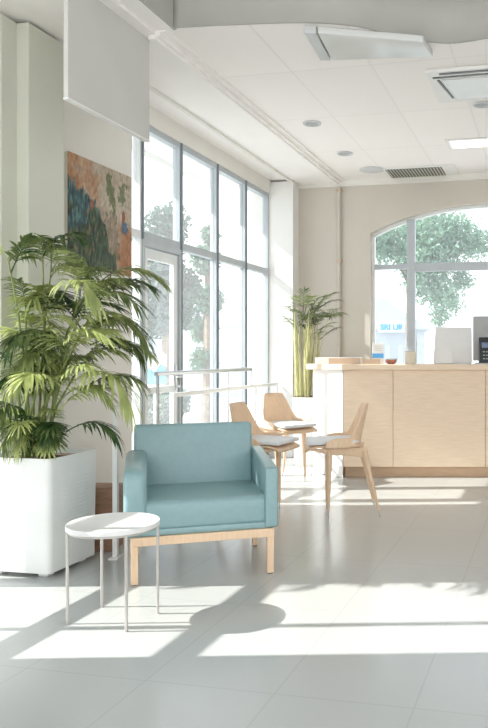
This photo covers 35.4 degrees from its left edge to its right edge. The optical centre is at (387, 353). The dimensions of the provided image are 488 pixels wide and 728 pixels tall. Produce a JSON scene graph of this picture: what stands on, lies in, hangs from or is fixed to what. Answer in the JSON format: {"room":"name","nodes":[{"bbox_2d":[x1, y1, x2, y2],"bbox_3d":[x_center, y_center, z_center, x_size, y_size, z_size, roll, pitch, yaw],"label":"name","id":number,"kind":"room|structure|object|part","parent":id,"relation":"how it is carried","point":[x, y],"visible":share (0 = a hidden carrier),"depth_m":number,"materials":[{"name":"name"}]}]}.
{"room":"reception waiting area","nodes":[
{"label":"reception waiting area","id":0,"kind":"room"},
{"bbox_2d":[64,100,271,482],"bbox_3d":[-2.563,-0.655,4.564,0.220,3.850,10.220,0,0,12],"label":"wall","id":1,"kind":"structure","parent":0,"point":[87,136],"depth_m":5.86,"materials":[{"name":"paint"}]},
{"bbox_2d":[0,13,63,452],"bbox_3d":[-2.329,-0.425,4.840,0.120,3.390,0.500,0,0,12],"label":"column","id":2,"kind":"structure","parent":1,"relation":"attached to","point":[31,60],"depth_m":4.74,"materials":[{"name":"paint"}]},
{"bbox_2d":[64,151,130,276],"bbox_3d":[-2.196,-1.035,5.645,0.033,0.810,0.810,0,0,12],"label":"painting","id":3,"kind":"object","parent":1,"relation":"attached to","point":[97,197],"visible":0.79,"depth_m":5.60,"materials":[{"name":"paint"}]},
{"bbox_2d":[132,136,141,449],"bbox_3d":[-2.141,-0.355,6.202,0.084,3.250,0.198,0,0,12],"label":"window","id":4,"kind":"structure","parent":1,"relation":"in","point":[136,230],"depth_m":6.27,"materials":[{"name":"metal"},{"name":"painted metal"}]},
{"bbox_2d":[141,125,179,248],"bbox_3d":[-2.048,-1.480,6.627,0.084,1.000,0.688,0,0,12],"label":"window","id":5,"kind":"structure","parent":1,"relation":"in","point":[153,132],"depth_m":6.82,"materials":[{"name":"metal"},{"name":"painted metal"}]},
{"bbox_2d":[142,239,182,423],"bbox_3d":[-2.028,0.145,6.627,0.143,2.249,0.680,0,0,12],"label":"door","id":6,"kind":"structure","parent":1,"relation":"in","point":[153,251],"depth_m":6.85,"materials":[{"name":"grey metal"}]},
{"bbox_3d":[-1.947,0.220,6.832,0.073,0.240,0.120,0,0,12],"label":"handle","id":7,"kind":"part","parent":6,"relation":"part of","materials":[{"name":"metal"}]},
{"bbox_2d":[132,136,238,192],"bbox_3d":[-2.320,-2.220,7.827,0.700,0.180,3.900,0,0,12],"label":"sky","id":8,"kind":"structure","parent":1,"relation":"attached to","point":[154,151],"depth_m":8.51,"materials":[{"name":"white paint"}]},
{"bbox_2d":[180,143,216,422],"bbox_3d":[-1.892,-0.355,7.340,0.084,3.250,0.788,0,0,12],"label":"window","id":9,"kind":"structure","parent":1,"relation":"in","point":[211,255],"depth_m":7.70,"materials":[{"name":"metal"}]},
{"bbox_2d":[217,164,245,421],"bbox_3d":[-1.730,-0.355,8.083,0.084,3.250,0.748,0,0,12],"label":"window","id":10,"kind":"structure","parent":1,"relation":"in","point":[241,263],"depth_m":8.42,"materials":[{"name":"metal"}]},
{"bbox_2d":[246,180,268,455],"bbox_3d":[-1.575,-0.355,8.786,0.084,3.250,0.708,0,0,12],"label":"window","id":11,"kind":"structure","parent":1,"relation":"in","point":[264,270],"depth_m":9.11,"materials":[{"name":"metal"},{"name":"white paint"}]},
{"bbox_2d":[0,457,487,727],"bbox_3d":[1.222,1.330,3.761,8.020,0.120,10.270,0,0,12],"label":"floor","id":12,"kind":"structure","parent":0,"point":[362,618],"depth_m":3.46,"materials":[{"name":"tile"}]},
{"bbox_2d":[0,232,174,576],"bbox_3d":[-1.861,0.280,4.339,1.205,1.981,0.994,0,0,12],"label":"potted palm","id":13,"kind":"object","parent":12,"relation":"on","point":[45,486],"visible":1,"depth_m":4.21,"materials":[{"name":"plant"}]},
{"bbox_2d":[0,448,95,576],"bbox_3d":[-2.076,0.930,4.426,0.464,0.680,0.464,0,0,12],"label":"pot","id":14,"kind":"object","parent":13,"relation":"attached to","point":[38,497],"depth_m":4.21,"materials":[{"name":"white plastic"}]},
{"bbox_2d":[95,483,122,550],"bbox_3d":[-1.880,1.065,4.852,0.224,0.410,0.196,0,0,0],"label":"wooden box","id":15,"kind":"object","parent":12,"relation":"on","point":[103,493],"visible":0.18,"depth_m":4.76,"materials":[{"name":"brown wood"}]},
{"bbox_2d":[65,512,159,631],"bbox_3d":[-1.317,1.037,3.550,0.426,0.466,0.426,0,0,0],"label":"side table","id":16,"kind":"object","parent":12,"relation":"on","point":[125,525],"visible":1,"depth_m":3.49,"materials":[{"name":"white metal"}]},
{"bbox_3d":[-1.508,1.048,3.481,0.015,0.445,0.014,0,0,0],"label":"leg","id":17,"kind":"part","parent":16,"relation":"part of","materials":[{"name":"grey metal"}]},
{"bbox_3d":[-1.436,1.048,3.714,0.015,0.445,0.014,0,0,0],"label":"leg","id":18,"kind":"part","parent":16,"relation":"part of","materials":[{"name":"grey metal"}]},
{"bbox_3d":[-1.198,1.048,3.386,0.015,0.445,0.014,0,0,0],"label":"leg","id":19,"kind":"part","parent":16,"relation":"part of","materials":[{"name":"grey metal"}]},
{"bbox_3d":[-1.126,1.048,3.619,0.015,0.445,0.014,0,0,0],"label":"leg","id":20,"kind":"part","parent":16,"relation":"part of","materials":[{"name":"grey metal"}]},
{"bbox_2d":[108,406,122,559],"bbox_3d":[-1.693,0.797,4.600,0.060,0.945,0.100,0,0,0],"label":"post","id":21,"kind":"object","parent":12,"relation":"on","point":[115,421],"visible":0.76,"depth_m":4.58,"materials":[{"name":"white metal"}]},
{"bbox_3d":[-1.693,1.264,4.600,0.060,0.012,0.100,0,0,0],"label":"plate","id":22,"kind":"part","parent":21,"relation":"part of","materials":[{"name":"white metal"}]},
{"bbox_2d":[123,421,277,585],"bbox_3d":[-1.151,0.857,4.502,0.850,0.826,0.742,0,0,-18],"label":"armchair","id":23,"kind":"object","parent":12,"relation":"on","point":[204,482],"visible":0.87,"depth_m":4.34,"materials":[{"name":"teal fabric"}]},
{"bbox_3d":[-1.392,1.161,4.064,0.038,0.209,0.038,0,0,-18],"label":"leg","id":24,"kind":"part","parent":23,"relation":"part of","materials":[{"name":"brown wood"}]},
{"bbox_3d":[-1.484,0.801,4.355,0.125,0.402,0.669,0,0,-18],"label":"armrest","id":25,"kind":"part","parent":23,"relation":"part of","materials":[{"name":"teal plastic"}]},
{"bbox_3d":[-1.250,0.719,4.771,0.733,0.549,0.170,0,0,-18],"label":"backrest","id":26,"kind":"part","parent":23,"relation":"part of","materials":[{"name":"teal fabric"}]},
{"bbox_3d":[-1.148,0.989,4.493,0.800,0.038,0.675,0,0,-18],"label":"seat","id":27,"kind":"part","parent":23,"relation":"part of","materials":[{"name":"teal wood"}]},
{"bbox_3d":[-1.137,1.032,4.486,0.785,0.048,0.685,0,0,-18],"label":"frame","id":28,"kind":"part","parent":23,"relation":"part of","materials":[{"name":"brown wood"}]},
{"bbox_3d":[-1.144,0.901,4.481,0.750,0.167,0.640,0,0,-18],"label":"seat","id":29,"kind":"part","parent":23,"relation":"part of","materials":[{"name":"teal fabric"}]},
{"bbox_3d":[-0.883,1.161,4.907,0.038,0.209,0.038,0,0,-18],"label":"leg","id":30,"kind":"part","parent":23,"relation":"part of","materials":[{"name":"brown wood"}]},
{"bbox_3d":[-0.771,0.804,4.589,0.075,0.396,0.665,0,0,-18],"label":"armrest","id":31,"kind":"part","parent":23,"relation":"part of","materials":[{"name":"teal fabric"}]},
{"bbox_3d":[-0.683,1.161,4.294,0.038,0.209,0.038,0,0,-18],"label":"leg","id":32,"kind":"part","parent":23,"relation":"part of","materials":[{"name":"brown wood"}]},
{"bbox_2d":[154,367,278,423],"bbox_3d":[-1.665,0.710,7.684,0.038,1.120,2.860,0,0,12],"label":"handrail","id":33,"kind":"object","parent":12,"relation":"on","point":[183,372],"visible":0.67,"depth_m":7.36,"materials":[{"name":"metal"}]},
{"bbox_3d":[-1.965,0.720,6.316,0.024,1.100,0.024,0,0,-10],"label":"post","id":34,"kind":"part","parent":33,"relation":"part of","materials":[{"name":"metal"}]},
{"bbox_3d":[-1.751,0.258,7.293,0.038,0.215,2.060,0,0,12],"label":"rail","id":35,"kind":"part","parent":33,"relation":"part of","materials":[{"name":"metal"}]},
{"bbox_3d":[-1.635,0.365,7.821,0.038,0.040,2.580,0,0,12],"label":"rail","id":36,"kind":"part","parent":33,"relation":"part of","materials":[{"name":"white metal"}]},
{"bbox_3d":[-1.663,0.720,7.694,0.024,1.100,0.024,0,0,35],"label":"post","id":37,"kind":"part","parent":33,"relation":"part of","materials":[{"name":"metal"}]},
{"bbox_3d":[-1.505,0.818,8.416,0.024,0.905,0.024,0,0,-10],"label":"post","id":38,"kind":"part","parent":33,"relation":"part of","materials":[{"name":"metal"}]},
{"bbox_2d":[229,402,299,507],"bbox_3d":[-1.055,0.832,5.968,0.586,0.878,0.448,0,0,18],"label":"wooden chair","id":39,"kind":"object","parent":12,"relation":"on","point":[239,411],"visible":0.51,"depth_m":6.02,"materials":[{"name":"brown wood"}]},
{"bbox_3d":[-1.091,0.562,5.979,0.355,0.339,0.448,0,0,18],"label":"backrest","id":40,"kind":"part","parent":39,"relation":"part of","materials":[{"name":"brown wood"}]},
{"bbox_2d":[252,434,298,445],"bbox_3d":[-0.981,0.689,5.944,0.410,0.041,0.400,0,0,18],"label":"seat cushion","id":41,"kind":"object","parent":39,"relation":"on","point":[257,439],"depth_m":5.89,"materials":[{"name":"white fabric"}]},
{"bbox_3d":[-0.905,0.987,6.096,0.050,0.466,0.052,0,0,18],"label":"leg","id":42,"kind":"part","parent":39,"relation":"part of","materials":[{"name":"brown wood"}]},
{"bbox_3d":[-0.986,0.734,5.945,0.440,0.065,0.435,0,0,18],"label":"seat","id":43,"kind":"part","parent":39,"relation":"part of","materials":[{"name":"brown wood"}]},
{"bbox_2d":[258,393,316,480],"bbox_3d":[-1.031,0.832,7.341,0.448,0.878,0.586,0,0,-45],"label":"wooden chair","id":44,"kind":"object","parent":12,"relation":"on","point":[278,417],"visible":0.91,"depth_m":7.37,"materials":[{"name":"brown wood"}]},
{"bbox_3d":[-1.052,0.986,7.622,0.049,0.474,0.149,0,0,-26],"label":"leg","id":45,"kind":"part","parent":44,"relation":"part of","materials":[{"name":"brown wood"}]},
{"bbox_3d":[-1.058,0.562,7.367,0.355,0.339,0.448,0,0,45],"label":"backrest","id":46,"kind":"part","parent":44,"relation":"part of","materials":[{"name":"brown wood"}]},
{"bbox_3d":[-0.980,0.734,7.290,0.435,0.065,0.440,0,0,-45],"label":"seat","id":47,"kind":"part","parent":44,"relation":"part of","materials":[{"name":"brown wood"}]},
{"bbox_2d":[262,420,316,428],"bbox_3d":[-0.976,0.689,7.286,0.410,0.041,0.400,0,0,45],"label":"seat cushion","id":48,"kind":"object","parent":44,"relation":"on","point":[267,424],"depth_m":7.20,"materials":[{"name":"white fabric"}]},
{"bbox_3d":[-0.839,0.987,7.387,0.049,0.466,0.052,0,0,45],"label":"leg","id":49,"kind":"part","parent":44,"relation":"part of","materials":[{"name":"brown wood"}]},
{"bbox_2d":[279,286,349,466],"bbox_3d":[-0.850,0.237,8.461,0.839,2.066,0.670,0,0,0],"label":"potted palm","id":50,"kind":"object","parent":12,"relation":"on","point":[302,402],"visible":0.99,"depth_m":8.38,"materials":[{"name":"plant"}]},
{"bbox_2d":[292,397,312,466],"bbox_3d":[-0.950,0.880,8.450,0.255,0.780,0.255,0,0,0],"label":"planter","id":51,"kind":"object","parent":50,"relation":"attached to","point":[302,406],"depth_m":8.33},
{"bbox_2d":[305,402,380,517],"bbox_3d":[-0.372,0.832,5.937,0.586,0.878,0.448,0,0,-7],"label":"wooden chair","id":52,"kind":"object","parent":12,"relation":"on","point":[348,443],"visible":1,"depth_m":5.77,"materials":[{"name":"brown wood"}]},
{"bbox_3d":[-0.495,0.987,6.091,0.050,0.466,0.052,0,0,-7],"label":"leg","id":53,"kind":"part","parent":52,"relation":"part of","materials":[{"name":"brown wood"}]},
{"bbox_3d":[-0.454,0.987,5.758,0.050,0.466,0.052,0,0,-7],"label":"leg","id":54,"kind":"part","parent":52,"relation":"part of","materials":[{"name":"brown wood"}]},
{"bbox_2d":[306,435,358,445],"bbox_3d":[-0.450,0.689,5.928,0.410,0.041,0.400,0,0,-7],"label":"seat cushion","id":55,"kind":"object","parent":52,"relation":"on","point":[328,440],"depth_m":5.74,"materials":[{"name":"white fabric"}]},
{"bbox_3d":[-0.445,0.734,5.928,0.440,0.065,0.435,0,0,-7],"label":"seat","id":56,"kind":"part","parent":52,"relation":"part of","materials":[{"name":"brown wood"}]},
{"bbox_3d":[-0.335,0.562,5.942,0.355,0.339,0.448,0,0,-7],"label":"backrest","id":57,"kind":"part","parent":52,"relation":"part of","materials":[{"name":"brown wood"}]},
{"bbox_3d":[-0.183,0.986,6.145,0.149,0.474,0.049,0,0,-26],"label":"leg","id":58,"kind":"part","parent":52,"relation":"part of","materials":[{"name":"brown wood"}]},
{"bbox_3d":[-0.138,0.986,5.781,0.149,0.474,0.049,0,0,12],"label":"leg","id":59,"kind":"part","parent":52,"relation":"part of","materials":[{"name":"brown wood"}]},
{"bbox_2d":[306,364,487,476],"bbox_3d":[0.787,0.689,7.912,3.325,1.162,0.735,0,0,0],"label":"reception desk","id":60,"kind":"object","parent":12,"relation":"on","point":[422,420],"depth_m":7.58,"materials":[{"name":"brown wood"}]},
{"bbox_3d":[-0.689,0.716,7.888,0.175,1.100,0.749,0,0,-26],"label":"panel","id":61,"kind":"part","parent":60,"relation":"part of","materials":[{"name":"white paint"}]},
{"bbox_2d":[315,357,361,363],"bbox_3d":[-0.537,0.073,8.049,0.494,0.070,0.203,0,0,0],"label":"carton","id":62,"kind":"object","parent":60,"relation":"on","point":[318,360],"visible":0.98,"depth_m":7.95,"materials":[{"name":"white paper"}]},
{"bbox_3d":[-0.203,0.660,7.598,0.507,0.991,0.035,0,0,0],"label":"panel","id":63,"kind":"part","parent":60,"relation":"part of","materials":[{"name":"brown wood"}]},
{"bbox_2d":[363,359,379,363],"bbox_3d":[-0.175,0.080,7.900,0.182,0.056,0.122,0,0,0],"label":"box","id":64,"kind":"object","parent":60,"relation":"on","point":[365,361],"visible":0.84,"depth_m":7.84,"materials":[{"name":"beige wood"}]},
{"bbox_2d":[372,343,383,363],"bbox_3d":[-0.108,-0.006,8.043,0.123,0.227,0.054,0,0,0],"label":"holder","id":65,"kind":"object","parent":60,"relation":"on","point":[378,348],"visible":0.83,"depth_m":8.02,"materials":[{"name":"white paper"}]},
{"bbox_2d":[385,358,396,363],"bbox_3d":[0.032,0.078,7.850,0.134,0.060,0.134,0,0,12],"label":"bowl","id":66,"kind":"object","parent":60,"relation":"on","point":[387,360],"visible":0.96,"depth_m":7.80,"materials":[{"name":"red ceramic"}]},
{"bbox_2d":[306,364,487,369],"bbox_3d":[0.787,0.136,7.912,3.325,0.055,0.735,0,0,0],"label":"countertop","id":67,"kind":"structure","parent":60,"relation":"on","point":[308,366],"depth_m":7.55,"materials":[{"name":"white stone"}]},
{"bbox_2d":[405,351,415,363],"bbox_3d":[0.237,0.038,7.845,0.117,0.141,0.091,0,0,0],"label":"box","id":68,"kind":"object","parent":60,"relation":"on","point":[410,356],"visible":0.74,"depth_m":7.80,"materials":[{"name":"beige plastic"}]},
{"bbox_3d":[0.526,0.660,7.598,0.944,0.991,0.035,0,0,0],"label":"panel","id":69,"kind":"part","parent":60,"relation":"part of","materials":[{"name":"brown wood"}]},
{"bbox_2d":[433,327,471,363],"bbox_3d":[0.705,-0.093,8.090,0.425,0.402,0.120,0,0,0],"label":"display panel","id":70,"kind":"object","parent":60,"relation":"on","point":[458,340],"visible":1,"depth_m":8.08,"materials":[{"name":"white plastic"}]},
{"bbox_2d":[473,316,487,360],"bbox_3d":[1.186,-0.151,8.031,0.525,0.518,0.170,0,0,6],"label":"computer monitor","id":71,"kind":"object","parent":60,"relation":"on","point":[480,323],"visible":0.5,"depth_m":8.00,"materials":[{"name":"grey plastic"}]},
{"bbox_2d":[478,337,487,362],"bbox_3d":[1.059,-0.037,7.831,0.190,0.282,0.136,0,0,0],"label":"desk phone","id":72,"kind":"object","parent":60,"relation":"on","point":[483,341],"visible":0.81,"depth_m":7.80,"materials":[{"name":"black plastic"}]},
{"bbox_3d":[1.725,0.660,7.598,1.446,0.991,0.035,0,0,0],"label":"panel","id":73,"kind":"part","parent":60,"relation":"part of","materials":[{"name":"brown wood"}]},
{"bbox_2d":[0,0,487,183],"bbox_3d":[1.509,-2.155,4.952,7.570,0.070,7.320,0,0,12],"label":"ceiling","id":74,"kind":"structure","parent":0,"point":[387,112],"depth_m":6.19,"materials":[{"name":"paint"}]},
{"bbox_2d":[63,0,149,141],"bbox_3d":[-1.716,-1.775,4.575,0.034,0.690,0.865,0,0,12],"label":"panel","id":75,"kind":"object","parent":74,"relation":"hanging from","point":[106,59],"visible":0.9,"depth_m":4.50,"materials":[{"name":"paint"}]},
{"bbox_3d":[-1.716,-1.435,4.575,0.034,0.010,0.865,0,0,12],"label":"rail","id":76,"kind":"part","parent":75,"relation":"part of","materials":[{"name":"white paint"}]},
{"bbox_2d":[139,0,175,29],"bbox_3d":[-1.730,-2.358,3.443,0.020,0.424,2.987,0,0,12],"label":"trim","id":77,"kind":"structure","parent":74,"relation":"attached to","point":[163,9],"depth_m":4.74,"materials":[{"name":"paint"}]},
{"bbox_2d":[149,84,292,182],"bbox_3d":[-1.619,-2.112,7.049,0.030,0.035,4.120,0,0,12],"label":"trim","id":78,"kind":"structure","parent":74,"relation":"attached to","point":[151,88],"depth_m":6.92,"materials":[{"name":"paint"}]},
{"bbox_2d":[148,30,343,184],"bbox_3d":[-1.068,-2.130,7.035,0.125,0.080,4.353,0,0,12],"label":"trim","id":79,"kind":"structure","parent":74,"relation":"attached to","point":[164,40],"depth_m":6.08,"materials":[{"name":"paint"}]},
{"bbox_2d":[303,120,320,126],"bbox_3d":[-0.707,-2.143,6.887,0.170,0.013,0.170,0,0,12],"label":"recessed light","id":80,"kind":"object","parent":74,"relation":"in","point":[309,123],"visible":1,"depth_m":6.88,"materials":[{"name":"grey plastic"}]},
{"bbox_2d":[173,0,487,43],"bbox_3d":[1.905,-2.358,4.591,6.625,0.424,0.563,0,0,9],"label":"soffit","id":81,"kind":"object","parent":74,"relation":"attached to","point":[438,21],"depth_m":4.85,"materials":[{"name":"paint"}]},
{"bbox_2d":[337,151,352,155],"bbox_3d":[-0.460,-2.143,7.915,0.170,0.013,0.170,0,0,12],"label":"recessed light","id":82,"kind":"object","parent":74,"relation":"in","point":[340,153],"visible":1,"depth_m":7.91,"materials":[{"name":"grey plastic"}]},
{"bbox_2d":[304,25,432,59],"bbox_3d":[-0.118,-2.124,5.065,0.866,0.052,0.459,0,0,0],"label":"ceiling light","id":83,"kind":"object","parent":74,"relation":"attached to","point":[327,42],"visible":1,"depth_m":5.02,"materials":[{"name":"grey plastic"}]},
{"bbox_2d":[359,166,383,172],"bbox_3d":[-0.186,-2.143,8.623,0.300,0.013,0.300,0,0,12],"label":"ceiling vent","id":84,"kind":"object","parent":74,"relation":"in","point":[370,169],"visible":1,"depth_m":8.57,"materials":[{"name":"grey plastic"}]},
{"bbox_2d":[383,164,458,177],"bbox_3d":[0.389,-2.138,8.705,0.840,0.023,0.480,0,0,12],"label":"ceiling vent","id":85,"kind":"object","parent":74,"relation":"in","point":[434,170],"visible":1,"depth_m":8.66,"materials":[{"name":"white metal"}]},
{"bbox_2d":[425,64,487,102],"bbox_3d":[0.868,-2.128,5.813,1.050,0.041,0.700,0,0,12],"label":"air conditioner","id":86,"kind":"object","parent":74,"relation":"attached to","point":[463,83],"visible":1,"depth_m":5.77,"materials":[{"name":"white paint"}]},
{"bbox_3d":[0.899,-2.114,5.837,0.900,0.012,0.440,0,0,12],"label":"intake panel","id":87,"kind":"part","parent":86,"relation":"part of","materials":[{"name":"white plastic"}]},
{"bbox_2d":[445,137,487,148],"bbox_3d":[1.206,-2.142,7.445,1.240,0.015,0.320,0,0,12],"label":"recessed light","id":88,"kind":"object","parent":74,"relation":"in","point":[483,141],"visible":1,"depth_m":7.50,"materials":[{"name":"white paint"}]},
{"bbox_2d":[450,139,487,147],"bbox_3d":[1.211,-2.136,7.444,1.150,0.004,0.240,0,0,12],"label":"diffuser","id":89,"kind":"object","parent":88,"relation":"attached to","point":[470,143],"depth_m":7.50,"materials":[{"name":"white plastic"}]},
{"bbox_2d":[473,101,487,107],"bbox_3d":[0.808,-2.143,6.364,0.150,0.013,0.150,0,0,12],"label":"recessed light","id":90,"kind":"object","parent":74,"relation":"in","point":[481,104],"visible":1,"depth_m":6.36,"materials":[{"name":"grey plastic"}]},
{"bbox_2d":[270,181,298,457],"bbox_3d":[-1.285,-0.425,9.197,0.296,3.390,0.220,0,0,12],"label":"column","id":91,"kind":"structure","parent":0,"point":[284,195],"depth_m":9.09,"materials":[{"name":"white paint"}]},
{"bbox_2d":[299,179,487,395],"bbox_3d":[2.411,-0.655,8.614,7.774,3.850,0.220,0,0,12],"label":"wall","id":92,"kind":"structure","parent":0,"point":[366,210],"depth_m":9.13,"materials":[{"name":"paint"}]},
{"bbox_2d":[336,187,341,356],"bbox_3d":[-0.604,-0.445,9.130,0.070,3.230,0.060,0,0,12],"label":"pipe","id":93,"kind":"object","parent":92,"relation":"attached to","point":[338,190],"visible":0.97,"depth_m":9.11,"materials":[{"name":"metal"}]},
{"bbox_2d":[298,172,487,188],"bbox_3d":[2.434,-2.110,8.486,7.274,0.080,0.020,0,0,12],"label":"trim","id":94,"kind":"structure","parent":92,"relation":"attached to","point":[484,175],"depth_m":8.98,"materials":[{"name":"paint"}]},
{"bbox_2d":[372,204,487,358],"bbox_3d":[1.310,-0.748,8.788,3.174,2.095,0.250,0,0,12],"label":"window","id":95,"kind":"structure","parent":92,"relation":"in","point":[412,267],"depth_m":9.06,"materials":[{"name":"white metal"}]},
{"label":"outside","id":96,"kind":"structure","parent":0,"visible":0},
{"bbox_2d":[132,379,252,449],"bbox_3d":[-0.150,1.495,13.341,54.000,0.150,54.000,0,0,12],"label":"ground","id":97,"kind":"structure","parent":96,"point":[194,416],"depth_m":19.28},
{"bbox_2d":[148,354,166,423],"bbox_3d":[-2.834,0.710,9.022,0.400,1.420,0.250,0,0,-29],"label":"sign board","id":98,"kind":"object","parent":97,"relation":"on","point":[162,358],"visible":0.53,"depth_m":9.00,"materials":[{"name":"blue paint"}]},
{"bbox_3d":[-2.813,0.185,9.005,0.220,0.370,0.040,0,0,-29],"label":"panel","id":99,"kind":"part","parent":98,"relation":"part of","materials":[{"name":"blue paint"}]},
{"bbox_2d":[132,200,203,393],"bbox_3d":[-3.976,-0.636,13.069,1.461,4.123,1.182,0,0,12],"label":"leafy tree","id":100,"kind":"object","parent":97,"relation":"on","point":[160,326],"visible":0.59,"depth_m":12.84,"materials":[{"name":"green plant"}]},
{"bbox_2d":[148,389,194,423],"bbox_3d":[-3.313,0.948,11.028,0.850,0.944,0.701,0,0,-21],"label":"bush","id":101,"kind":"object","parent":97,"relation":"on","point":[164,398],"visible":0.35,"depth_m":10.87,"materials":[{"name":"green plant"}]},
{"bbox_2d":[148,312,238,397],"bbox_3d":[-6.923,-0.005,25.329,3.300,2.850,3.300,0,0,-28],"label":"building","id":102,"kind":"structure","parent":97,"relation":"on","point":[229,331],"depth_m":24.39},
{"bbox_2d":[188,224,226,421],"bbox_3d":[-3.809,-0.663,15.636,0.826,4.177,1.040,0,0,-9],"label":"leafy tree","id":103,"kind":"object","parent":97,"relation":"on","point":[201,360],"visible":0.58,"depth_m":15.39,"materials":[{"name":"green plant"}]},
{"bbox_2d":[376,298,430,363],"bbox_3d":[-0.154,-0.005,20.951,2.500,2.850,4.397,0,0,0],"label":"building","id":104,"kind":"structure","parent":97,"relation":"on","point":[390,320],"depth_m":18.97,"materials":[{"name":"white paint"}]},
{"bbox_3d":[0.089,-0.693,18.810,0.680,0.280,0.060,0,0,0],"label":"sign panel","id":105,"kind":"part","parent":104,"relation":"part of","materials":[{"name":"white paper"}]},
{"bbox_2d":[376,210,487,363],"bbox_3d":[0.833,-0.896,15.243,2.713,4.640,1.825,0,0,12],"label":"leafy tree","id":106,"kind":"object","parent":97,"relation":"on","point":[437,241],"visible":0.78,"depth_m":14.82,"materials":[{"name":"green plant"}]}
]}

